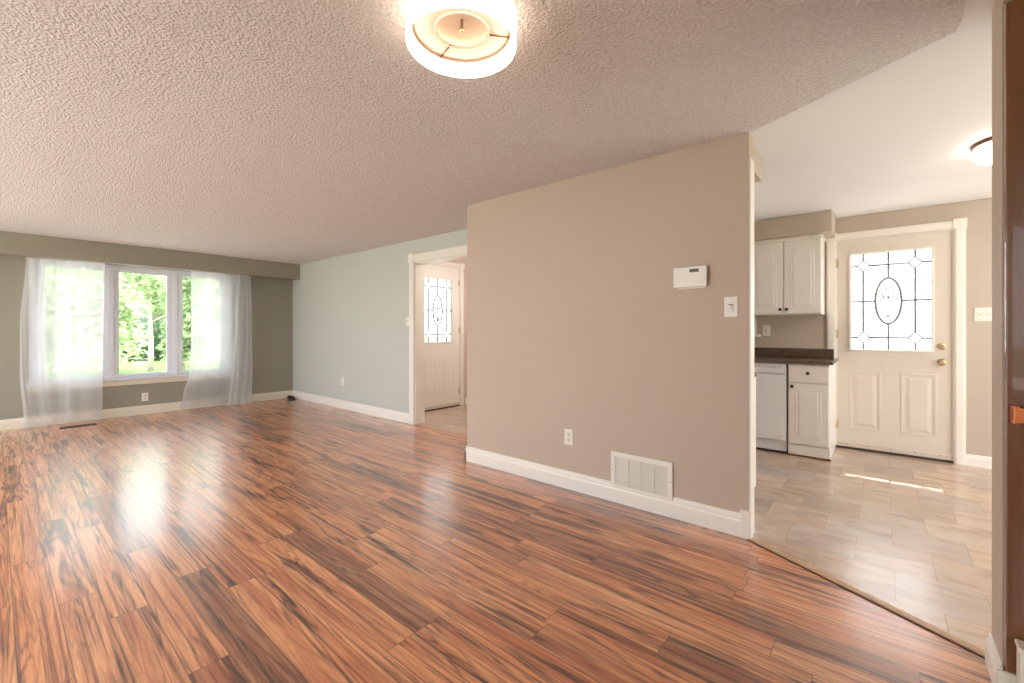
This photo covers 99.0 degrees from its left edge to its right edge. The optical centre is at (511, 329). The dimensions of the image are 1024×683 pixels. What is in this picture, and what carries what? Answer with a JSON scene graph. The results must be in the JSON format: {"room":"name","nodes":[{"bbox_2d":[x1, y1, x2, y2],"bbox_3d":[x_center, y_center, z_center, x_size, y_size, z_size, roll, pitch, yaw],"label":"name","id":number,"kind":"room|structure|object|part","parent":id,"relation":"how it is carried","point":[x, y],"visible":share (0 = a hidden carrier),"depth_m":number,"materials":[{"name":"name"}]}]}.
{"room":"empty living room","nodes":[
{"label":"empty living room","id":0,"kind":"room"},
{"bbox_2d":[0,256,292,419],"bbox_3d":[-5.899,0.180,6.150,0.200,2.740,5.380,0,0,40],"label":"wall","id":1,"kind":"structure","parent":0,"point":[271,299],"depth_m":6.74,"materials":[{"name":"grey paint"}]},
{"bbox_2d":[20,257,66,427],"bbox_3d":[-6.015,0.156,5.641,0.050,2.148,0.450,0,0,40],"label":"sheer curtain","id":2,"kind":"object","parent":1,"relation":"hanging from","point":[43,314],"visible":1,"depth_m":5.62,"materials":[{"name":"white fabric"}]},
{"bbox_2d":[66,260,104,422],"bbox_3d":[-5.728,0.151,5.874,0.029,2.138,0.379,0,0,40],"label":"sheer curtain","id":3,"kind":"object","parent":1,"relation":"hanging from","point":[85,280],"visible":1,"depth_m":5.87,"materials":[{"name":"white fabric"}]},
{"bbox_2d":[142,393,147,400],"bbox_3d":[-5.463,0.997,6.504,0.009,0.124,0.078,0,0,40],"label":"wall outlet","id":4,"kind":"object","parent":1,"relation":"attached to","point":[144,395],"visible":1,"depth_m":6.50,"materials":[{"name":"white plastic"}]},
{"bbox_2d":[102,265,190,386],"bbox_3d":[-5.475,-0.075,6.547,0.175,1.750,2.446,0,0,40],"label":"window","id":5,"kind":"structure","parent":1,"relation":"in","point":[111,376],"depth_m":6.48,"materials":[{"name":"white plastic"}]},
{"bbox_3d":[-5.976,-0.092,5.971,0.063,1.565,0.660,0,0,40],"label":"sash","id":6,"kind":"part","parent":5,"relation":"part of","materials":[{"name":"white plastic"}]},
{"bbox_3d":[-5.503,-0.092,6.531,0.063,1.565,0.676,0,0,40],"label":"sash","id":7,"kind":"part","parent":5,"relation":"part of","materials":[{"name":"white plastic"}]},
{"bbox_3d":[-5.467,0.704,6.541,0.155,0.028,2.446,0,0,40],"label":"sill","id":8,"kind":"part","parent":5,"relation":"part of","materials":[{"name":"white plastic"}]},
{"bbox_3d":[-5.033,-0.092,7.087,0.063,1.565,0.652,0,0,40],"label":"sash","id":9,"kind":"part","parent":5,"relation":"part of","materials":[{"name":"white plastic"}]},
{"bbox_2d":[0,390,292,430],"bbox_3d":[-5.752,1.185,6.157,0.016,0.130,5.180,0,0,40],"label":"baseboard","id":10,"kind":"structure","parent":1,"relation":"attached to","point":[7,424],"depth_m":6.49,"materials":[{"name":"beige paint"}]},
{"bbox_2d":[0,231,299,279],"bbox_3d":[-5.641,-1.056,6.063,0.305,0.268,5.180,0,0,40],"label":"ceiling beam","id":11,"kind":"structure","parent":1,"relation":"attached to","point":[12,244],"depth_m":6.20,"materials":[{"name":"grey paint"}]},
{"bbox_2d":[181,271,235,408],"bbox_3d":[-4.814,0.146,6.991,0.038,2.128,0.804,0,0,40],"label":"sheer curtain","id":12,"kind":"object","parent":1,"relation":"hanging from","point":[213,295],"visible":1,"depth_m":6.99,"materials":[{"name":"white fabric"}]},
{"bbox_2d":[228,274,251,404],"bbox_3d":[-4.522,0.156,7.275,0.057,2.148,0.359,0,0,40],"label":"sheer curtain","id":13,"kind":"object","parent":1,"relation":"hanging from","point":[240,392],"visible":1,"depth_m":7.30,"materials":[{"name":"white fabric"}]},
{"bbox_2d":[293,229,466,413],"bbox_3d":[-2.081,0.180,6.542,5.525,2.740,0.147,0,0,40],"label":"wall","id":14,"kind":"structure","parent":0,"point":[350,311],"depth_m":6.65,"materials":[{"name":"grey paint"}]},
{"bbox_2d":[292,390,408,423],"bbox_3d":[-2.725,1.185,6.980,3.544,0.130,0.016,0,0,40],"label":"baseboard","id":15,"kind":"structure","parent":14,"relation":"attached to","point":[361,408],"depth_m":6.69,"materials":[{"name":"white paint"}]},
{"bbox_2d":[408,245,466,424],"bbox_3d":[-0.687,0.121,5.345,1.676,2.257,0.182,0,0,40],"label":"trim","id":16,"kind":"structure","parent":14,"relation":"attached to","point":[416,270],"depth_m":5.78,"materials":[{"name":"white paint"}]},
{"bbox_2d":[432,259,466,403],"bbox_3d":[-1.061,0.180,7.133,0.150,2.740,2.073,0,0,40],"label":"wall","id":17,"kind":"structure","parent":0,"point":[464,261],"depth_m":7.35,"materials":[{"name":"paint"}]},
{"bbox_2d":[425,405,458,411],"bbox_3d":[-1.203,1.242,6.958,0.160,0.014,0.875,0,0,40],"label":"trim","id":18,"kind":"structure","parent":17,"relation":"attached to","point":[454,405],"depth_m":6.94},
{"bbox_2d":[425,265,459,410],"bbox_3d":[-1.139,0.112,6.916,0.114,2.245,0.886,0,0,40],"label":"door","id":19,"kind":"structure","parent":17,"relation":"in","point":[442,389],"depth_m":6.99,"materials":[{"name":"wood"}]},
{"bbox_3d":[-1.282,0.739,6.762,0.005,0.610,0.250,0,0,40],"label":"raised panel","id":20,"kind":"part","parent":19,"relation":"part of","materials":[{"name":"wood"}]},
{"bbox_2d":[434,301,440,320],"bbox_3d":[-1.175,-0.298,6.905,0.008,0.318,0.147,0,0,40],"label":"flower","id":21,"kind":"object","parent":19,"relation":"on","point":[437,309],"depth_m":6.90,"materials":[{"name":"white glass"}]},
{"bbox_3d":[-1.159,-0.308,6.902,0.012,1.039,0.604,0,0,40],"label":"glazing frame","id":22,"kind":"part","parent":19,"relation":"part of","materials":[{"name":"glass"}]},
{"bbox_3d":[-1.024,0.739,7.066,0.005,0.610,0.250,0,0,40],"label":"raised panel","id":23,"kind":"part","parent":19,"relation":"part of","materials":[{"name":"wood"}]},
{"bbox_2d":[426,262,464,404],"bbox_3d":[-1.142,0.071,6.906,0.044,2.357,1.041,0,0,40],"label":"trim","id":24,"kind":"structure","parent":17,"relation":"attached to","point":[461,266],"depth_m":7.24,"materials":[{"name":"white paint"}]},
{"bbox_2d":[0,398,991,682],"bbox_3d":[-0.763,1.310,3.493,11.075,0.121,7.550,0,0,40],"label":"floor","id":25,"kind":"structure","parent":0,"point":[284,540],"depth_m":2.32,"materials":[{"name":"brown wood"}]},
{"bbox_2d":[59,423,96,428],"bbox_3d":[-5.636,1.246,5.679,0.120,0.007,0.340,0,0,40],"label":"floor vent","id":26,"kind":"object","parent":25,"relation":"in","point":[91,423],"visible":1,"depth_m":5.69,"materials":[{"name":"metal"}]},
{"bbox_2d":[754,372,756,487],"bbox_3d":[1.074,0.782,3.460,1.415,0.935,0.628,0,0,40],"label":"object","id":27,"kind":"object","parent":25,"relation":"on","point":[755,373],"visible":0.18,"depth_m":3.21,"materials":[{"name":"white paint"}]},
{"bbox_2d":[754,362,787,451],"bbox_3d":[2.736,0.783,4.834,0.610,0.897,0.674,0,0,40],"label":"dishwasher","id":28,"kind":"object","parent":25,"relation":"on","point":[771,378],"visible":0.52,"depth_m":4.47,"materials":[{"name":"metal"}]},
{"bbox_3d":[2.525,0.782,4.583,0.530,0.595,0.004,0,0,40],"label":"inset panel","id":29,"kind":"part","parent":28,"relation":"part of","materials":[{"name":"metal"}]},
{"bbox_3d":[2.533,0.392,4.593,0.600,0.107,0.033,0,0,40],"label":"control panel","id":30,"kind":"part","parent":28,"relation":"part of","materials":[{"name":"plastic"}]},
{"bbox_3d":[2.534,0.785,4.595,0.600,0.670,0.027,0,0,40],"label":"door","id":31,"kind":"part","parent":28,"relation":"part of","materials":[{"name":"metal"}]},
{"bbox_2d":[788,363,834,460],"bbox_3d":[3.104,0.791,4.508,0.352,0.918,0.702,0,0,40],"label":"base cabinet","id":32,"kind":"object","parent":25,"relation":"on","point":[811,387],"visible":0.99,"depth_m":4.26,"materials":[{"name":"white paint"}]},
{"bbox_2d":[754,347,837,364],"bbox_3d":[2.315,0.268,5.178,2.452,0.128,0.698,0,0,40],"label":"countertop","id":33,"kind":"structure","parent":32,"relation":"on","point":[761,354],"depth_m":4.76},
{"bbox_3d":[2.889,0.825,4.264,0.215,0.490,0.004,0,0,40],"label":"raised panel","id":34,"kind":"part","parent":32,"relation":"part of","materials":[{"name":"white paint"}]},
{"bbox_3d":[2.897,0.430,4.273,0.325,0.170,0.020,0,0,40],"label":"drawer","id":35,"kind":"part","parent":32,"relation":"part of","materials":[{"name":"white paint"}]},
{"bbox_3d":[2.897,0.825,4.273,0.325,0.600,0.020,0,0,40],"label":"cabinet door","id":36,"kind":"part","parent":32,"relation":"part of","materials":[{"name":"white paint"}]},
{"bbox_2d":[747,537,984,658],"bbox_3d":[1.623,1.246,2.137,0.038,0.009,1.034,0,0,-23],"label":"trim","id":37,"kind":"structure","parent":25,"relation":"on","point":[872,598],"depth_m":1.99,"materials":[{"name":"brown wood"}]},
{"bbox_2d":[0,0,994,264],"bbox_3d":[-0.831,-1.315,3.452,11.425,0.250,7.700,0,0,40],"label":"ceiling","id":38,"kind":"structure","parent":0,"point":[299,132],"depth_m":2.38,"materials":[{"name":"white paint"}]},
{"bbox_2d":[406,0,515,77],"bbox_3d":[-0.191,-1.131,1.660,0.414,0.113,0.414,0,0,40],"label":"drum ceiling light","id":39,"kind":"object","parent":38,"relation":"attached to","point":[437,31],"visible":1,"depth_m":1.71,"materials":[{"name":"white glass"}]},
{"bbox_2d":[971,137,991,164],"bbox_3d":[3.130,-1.139,2.733,0.356,0.108,0.356,0,0,40],"label":"flush ceiling light","id":40,"kind":"object","parent":38,"relation":"attached to","point":[981,150],"visible":0.39,"depth_m":2.77,"materials":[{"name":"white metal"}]},
{"bbox_2d":[467,132,752,512],"bbox_3d":[0.528,0.030,3.442,2.423,2.440,0.100,0,0,40],"label":"wall","id":41,"kind":"structure","parent":0,"point":[577,321],"depth_m":3.15,"materials":[{"name":"beige paint"}]},
{"bbox_2d":[565,428,572,445],"bbox_3d":[0.446,0.842,3.440,0.078,0.124,0.009,0,0,40],"label":"wall outlet","id":42,"kind":"object","parent":41,"relation":"attached to","point":[568,432],"visible":1,"depth_m":3.43,"materials":[{"name":"white plastic"}]},
{"bbox_2d":[465,446,740,536],"bbox_3d":[0.472,1.180,3.414,2.406,0.140,0.016,0,0,40],"label":"baseboard","id":43,"kind":"structure","parent":41,"relation":"attached to","point":[711,517],"depth_m":3.20,"materials":[{"name":"white paint"}]},
{"bbox_2d":[611,451,672,501],"bbox_3d":[0.898,1.015,3.054,0.450,0.262,0.016,0,0,40],"label":"air vent","id":44,"kind":"object","parent":41,"relation":"in","point":[650,477],"visible":1,"depth_m":3.04,"materials":[{"name":"white plastic"}]},
{"bbox_2d":[673,265,706,289],"bbox_3d":[1.152,-0.338,2.824,0.208,0.141,0.038,0,0,40],"label":"thermostat","id":45,"kind":"object","parent":41,"relation":"attached to","point":[694,277],"visible":1,"depth_m":2.81,"materials":[{"name":"white plastic"}]},
{"bbox_3d":[1.164,-0.331,2.831,0.180,0.127,0.012,0,0,40],"label":"plate","id":46,"kind":"part","parent":45,"relation":"part of","materials":[{"name":"white plastic"}]},
{"bbox_2d":[724,297,737,316],"bbox_3d":[1.340,-0.142,2.678,0.078,0.124,0.020,0,0,40],"label":"light switch","id":47,"kind":"object","parent":41,"relation":"attached to","point":[730,303],"visible":1,"depth_m":2.68,"materials":[{"name":"white plastic"}]},
{"bbox_2d":[740,509,753,538],"bbox_3d":[1.418,1.167,2.635,0.064,0.165,0.075,0,0,40],"label":"trim","id":48,"kind":"structure","parent":41,"relation":"attached to","point":[746,516],"depth_m":2.61,"materials":[{"name":"white paint"}]},
{"bbox_2d":[749,157,753,533],"bbox_3d":[1.458,0.107,2.659,0.010,2.285,0.100,0,0,40],"label":"trim","id":49,"kind":"structure","parent":41,"relation":"attached to","point":[751,162],"depth_m":2.63,"materials":[{"name":"white paint"}]},
{"bbox_2d":[753,146,761,182],"bbox_3d":[0.745,-1.110,3.593,2.240,0.160,0.410,0,0,40],"label":"trim","id":50,"kind":"structure","parent":41,"relation":"attached to","point":[757,159],"depth_m":2.93,"materials":[{"name":"paint"}]},
{"bbox_2d":[754,198,991,456],"bbox_3d":[3.723,0.180,4.545,5.880,2.740,0.150,0,0,40],"label":"wall","id":51,"kind":"structure","parent":0,"point":[786,331],"depth_m":4.03,"materials":[{"name":"paint"}]},
{"bbox_2d":[754,316,760,336],"bbox_3d":[2.505,-0.398,5.493,1.105,0.955,0.175,0,0,40],"label":"window","id":52,"kind":"structure","parent":51,"relation":"in","point":[755,334],"depth_m":5.14,"materials":[{"name":"white paint"}]},
{"bbox_3d":[2.496,-0.412,5.471,1.000,0.925,0.020,0,0,40],"label":"frame","id":53,"kind":"part","parent":52,"relation":"part of","materials":[{"name":"white paint"}]},
{"bbox_2d":[763,325,769,335],"bbox_3d":[2.961,0.005,5.085,0.078,0.124,0.009,0,0,40],"label":"wall outlet","id":54,"kind":"object","parent":51,"relation":"attached to","point":[766,328],"visible":1,"depth_m":5.08,"materials":[{"name":"white plastic"}]},
{"bbox_2d":[754,234,825,315],"bbox_3d":[3.010,-0.574,4.800,0.682,0.818,0.377,0,0,40],"label":"upper cabinet","id":55,"kind":"object","parent":51,"relation":"attached to","point":[789,273],"visible":0.91,"depth_m":4.65,"materials":[{"name":"white paint"}]},
{"bbox_3d":[2.775,-0.558,4.787,0.222,0.653,0.004,0,0,40],"label":"raised panel","id":56,"kind":"part","parent":55,"relation":"part of","materials":[{"name":"white paint"}]},
{"bbox_3d":[2.783,-0.558,4.796,0.332,0.763,0.020,0,0,40],"label":"cabinet door","id":57,"kind":"part","parent":55,"relation":"part of","materials":[{"name":"white paint"}]},
{"bbox_3d":[3.016,-0.962,4.807,0.682,0.043,0.359,0,0,40],"label":"crown","id":58,"kind":"part","parent":55,"relation":"part of","materials":[{"name":"white paint"}]},
{"bbox_3d":[3.032,-0.558,4.569,0.214,0.653,0.004,0,0,40],"label":"raised panel","id":59,"kind":"part","parent":55,"relation":"part of","materials":[{"name":"white paint"}]},
{"bbox_3d":[3.040,-0.558,4.578,0.324,0.763,0.020,0,0,40],"label":"cabinet door","id":60,"kind":"part","parent":55,"relation":"part of","materials":[{"name":"white paint"}]},
{"bbox_2d":[754,347,833,357],"bbox_3d":[2.515,0.253,5.444,2.415,0.098,0.033,0,0,40],"label":"backsplash","id":61,"kind":"structure","parent":51,"relation":"attached to","point":[758,351],"depth_m":4.88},
{"bbox_2d":[754,210,835,240],"bbox_3d":[2.730,-1.087,4.992,1.527,0.205,0.450,0,0,40],"label":"soffit","id":62,"kind":"object","parent":51,"relation":"attached to","point":[823,222],"depth_m":4.54,"materials":[{"name":"paint"}]},
{"bbox_2d":[836,231,951,460],"bbox_3d":[3.788,0.146,4.385,0.902,2.160,0.114,0,0,40],"label":"door","id":63,"kind":"structure","parent":51,"relation":"in","point":[889,400],"depth_m":4.35,"materials":[{"name":"wood"}]},
{"bbox_3d":[3.647,0.731,4.516,0.260,0.610,0.005,0,0,40],"label":"raised panel","id":64,"kind":"part","parent":63,"relation":"part of","materials":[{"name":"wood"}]},
{"bbox_2d":[878,286,898,316],"bbox_3d":[3.794,-0.283,4.406,0.159,0.314,0.008,0,0,40],"label":"flower","id":65,"kind":"object","parent":63,"relation":"on","point":[889,314],"depth_m":4.40,"materials":[{"name":"white glass"}]},
{"bbox_3d":[3.792,-0.294,4.389,0.651,1.024,0.012,0,0,40],"label":"glazing frame","id":66,"kind":"part","parent":63,"relation":"part of","materials":[{"name":"glass"}]},
{"bbox_3d":[3.957,0.731,4.255,0.260,0.610,0.005,0,0,40],"label":"raised panel","id":67,"kind":"part","parent":63,"relation":"part of","materials":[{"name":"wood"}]},
{"bbox_3d":[4.061,0.306,4.125,0.068,0.068,0.069,0,0,40],"label":"knob","id":68,"kind":"part","parent":63,"relation":"part of","materials":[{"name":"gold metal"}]},
{"bbox_2d":[836,445,953,463],"bbox_3d":[3.845,1.239,4.436,0.890,0.022,0.160,0,0,40],"label":"trim","id":69,"kind":"structure","parent":51,"relation":"attached to","point":[838,446],"depth_m":4.35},
{"bbox_2d":[826,218,966,464],"bbox_3d":[3.793,0.107,4.375,1.062,2.285,0.044,0,0,40],"label":"trim","id":70,"kind":"structure","parent":51,"relation":"attached to","point":[958,226],"depth_m":4.08,"materials":[{"name":"white paint"}]},
{"bbox_2d":[966,454,991,468],"bbox_3d":[4.997,1.198,3.361,2.105,0.105,0.016,0,0,40],"label":"baseboard","id":71,"kind":"structure","parent":51,"relation":"attached to","point":[971,460],"depth_m":3.98,"materials":[{"name":"white paint"}]},
{"bbox_2d":[974,307,991,320],"bbox_3d":[4.286,-0.142,3.965,0.130,0.124,0.010,0,0,40],"label":"light switch","id":72,"kind":"object","parent":51,"relation":"attached to","point":[980,314],"visible":0.88,"depth_m":3.97,"materials":[{"name":"white plastic"}]},
{"bbox_2d":[992,0,1011,669],"bbox_3d":[0.490,0.030,-0.021,0.145,2.440,4.200,0,0,40],"label":"wall","id":73,"kind":"structure","parent":0,"point":[998,8],"depth_m":1.54,"materials":[{"name":"beige paint"}]},
{"bbox_2d":[985,633,1002,682],"bbox_3d":[1.726,1.195,1.566,0.016,0.110,0.210,0,0,40],"label":"baseboard","id":74,"kind":"structure","parent":73,"relation":"attached to","point":[993,662],"depth_m":1.56,"materials":[{"name":"white paint"}]},
{"bbox_2d":[998,669,1015,682],"bbox_3d":[1.651,1.195,1.449,0.053,0.110,0.016,0,0,40],"label":"baseboard","id":75,"kind":"structure","parent":73,"relation":"attached to","point":[1003,676],"depth_m":1.45,"materials":[{"name":"beige paint"}]},
{"bbox_2d":[1004,0,1023,673],"bbox_3d":[1.940,0.072,1.198,0.780,2.335,0.093,0,0,40],"label":"door","id":76,"kind":"structure","parent":73,"relation":"in","point":[1014,9],"depth_m":1.45,"materials":[{"name":"brown wood"}]},
{"bbox_3d":[1.707,0.275,1.373,0.182,0.060,0.059,0,0,40],"label":"handle","id":77,"kind":"part","parent":76,"relation":"part of","materials":[{"name":"orange metal"}]},
{"bbox_2d":[1014,639,1023,682],"bbox_3d":[1.655,1.130,1.388,0.071,0.240,0.067,0,0,40],"label":"trim","id":78,"kind":"structure","parent":73,"relation":"attached to","point":[1019,643],"depth_m":1.40,"materials":[{"name":"beige paint"}]},
{"label":"outside","id":79,"kind":"structure","parent":0,"visible":0},
{"bbox_2d":[119,337,930,373],"bbox_3d":[-19.687,1.900,23.183,180.000,0.300,130.000,0,0,40],"label":"ground","id":80,"kind":"structure","parent":79,"point":[158,367],"depth_m":27.81,"materials":[{"name":"green plant"}]},
{"bbox_2d":[119,273,154,368],"bbox_3d":[-9.716,-0.130,9.193,3.149,3.772,3.166,0,0,40],"label":"leafy tree","id":81,"kind":"object","parent":80,"relation":"on","point":[126,329],"visible":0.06,"depth_m":9.47,"materials":[{"name":"green plant"}]},
{"bbox_2d":[119,273,165,371],"bbox_3d":[-15.750,-1.185,18.578,7.151,5.874,7.514,0,0,40],"label":"leafy tree","id":82,"kind":"object","parent":80,"relation":"on","point":[140,283],"visible":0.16,"depth_m":17.67,"materials":[{"name":"green plant"}]},
{"bbox_2d":[121,313,165,360],"bbox_3d":[-21.842,0.336,25.286,3.878,2.987,3.737,0,0,40],"label":"round bush","id":83,"kind":"object","parent":80,"relation":"on","point":[156,324],"visible":0.2,"depth_m":25.07,"materials":[{"name":"green plant"}]},
{"bbox_2d":[121,284,165,320],"bbox_3d":[-37.582,-2.176,44.866,5.730,7.857,6.280,0,0,40],"label":"leafy tree","id":84,"kind":"object","parent":80,"relation":"on","point":[144,311],"visible":0.06,"depth_m":44.28,"materials":[{"name":"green plant"}]},
{"bbox_2d":[156,276,190,369],"bbox_3d":[-9.051,-0.211,12.148,1.414,3.929,1.460,0,0,40],"label":"leafy tree","id":85,"kind":"object","parent":80,"relation":"on","point":[186,282],"visible":0.28,"depth_m":11.84,"materials":[{"name":"green plant"}]}
]}

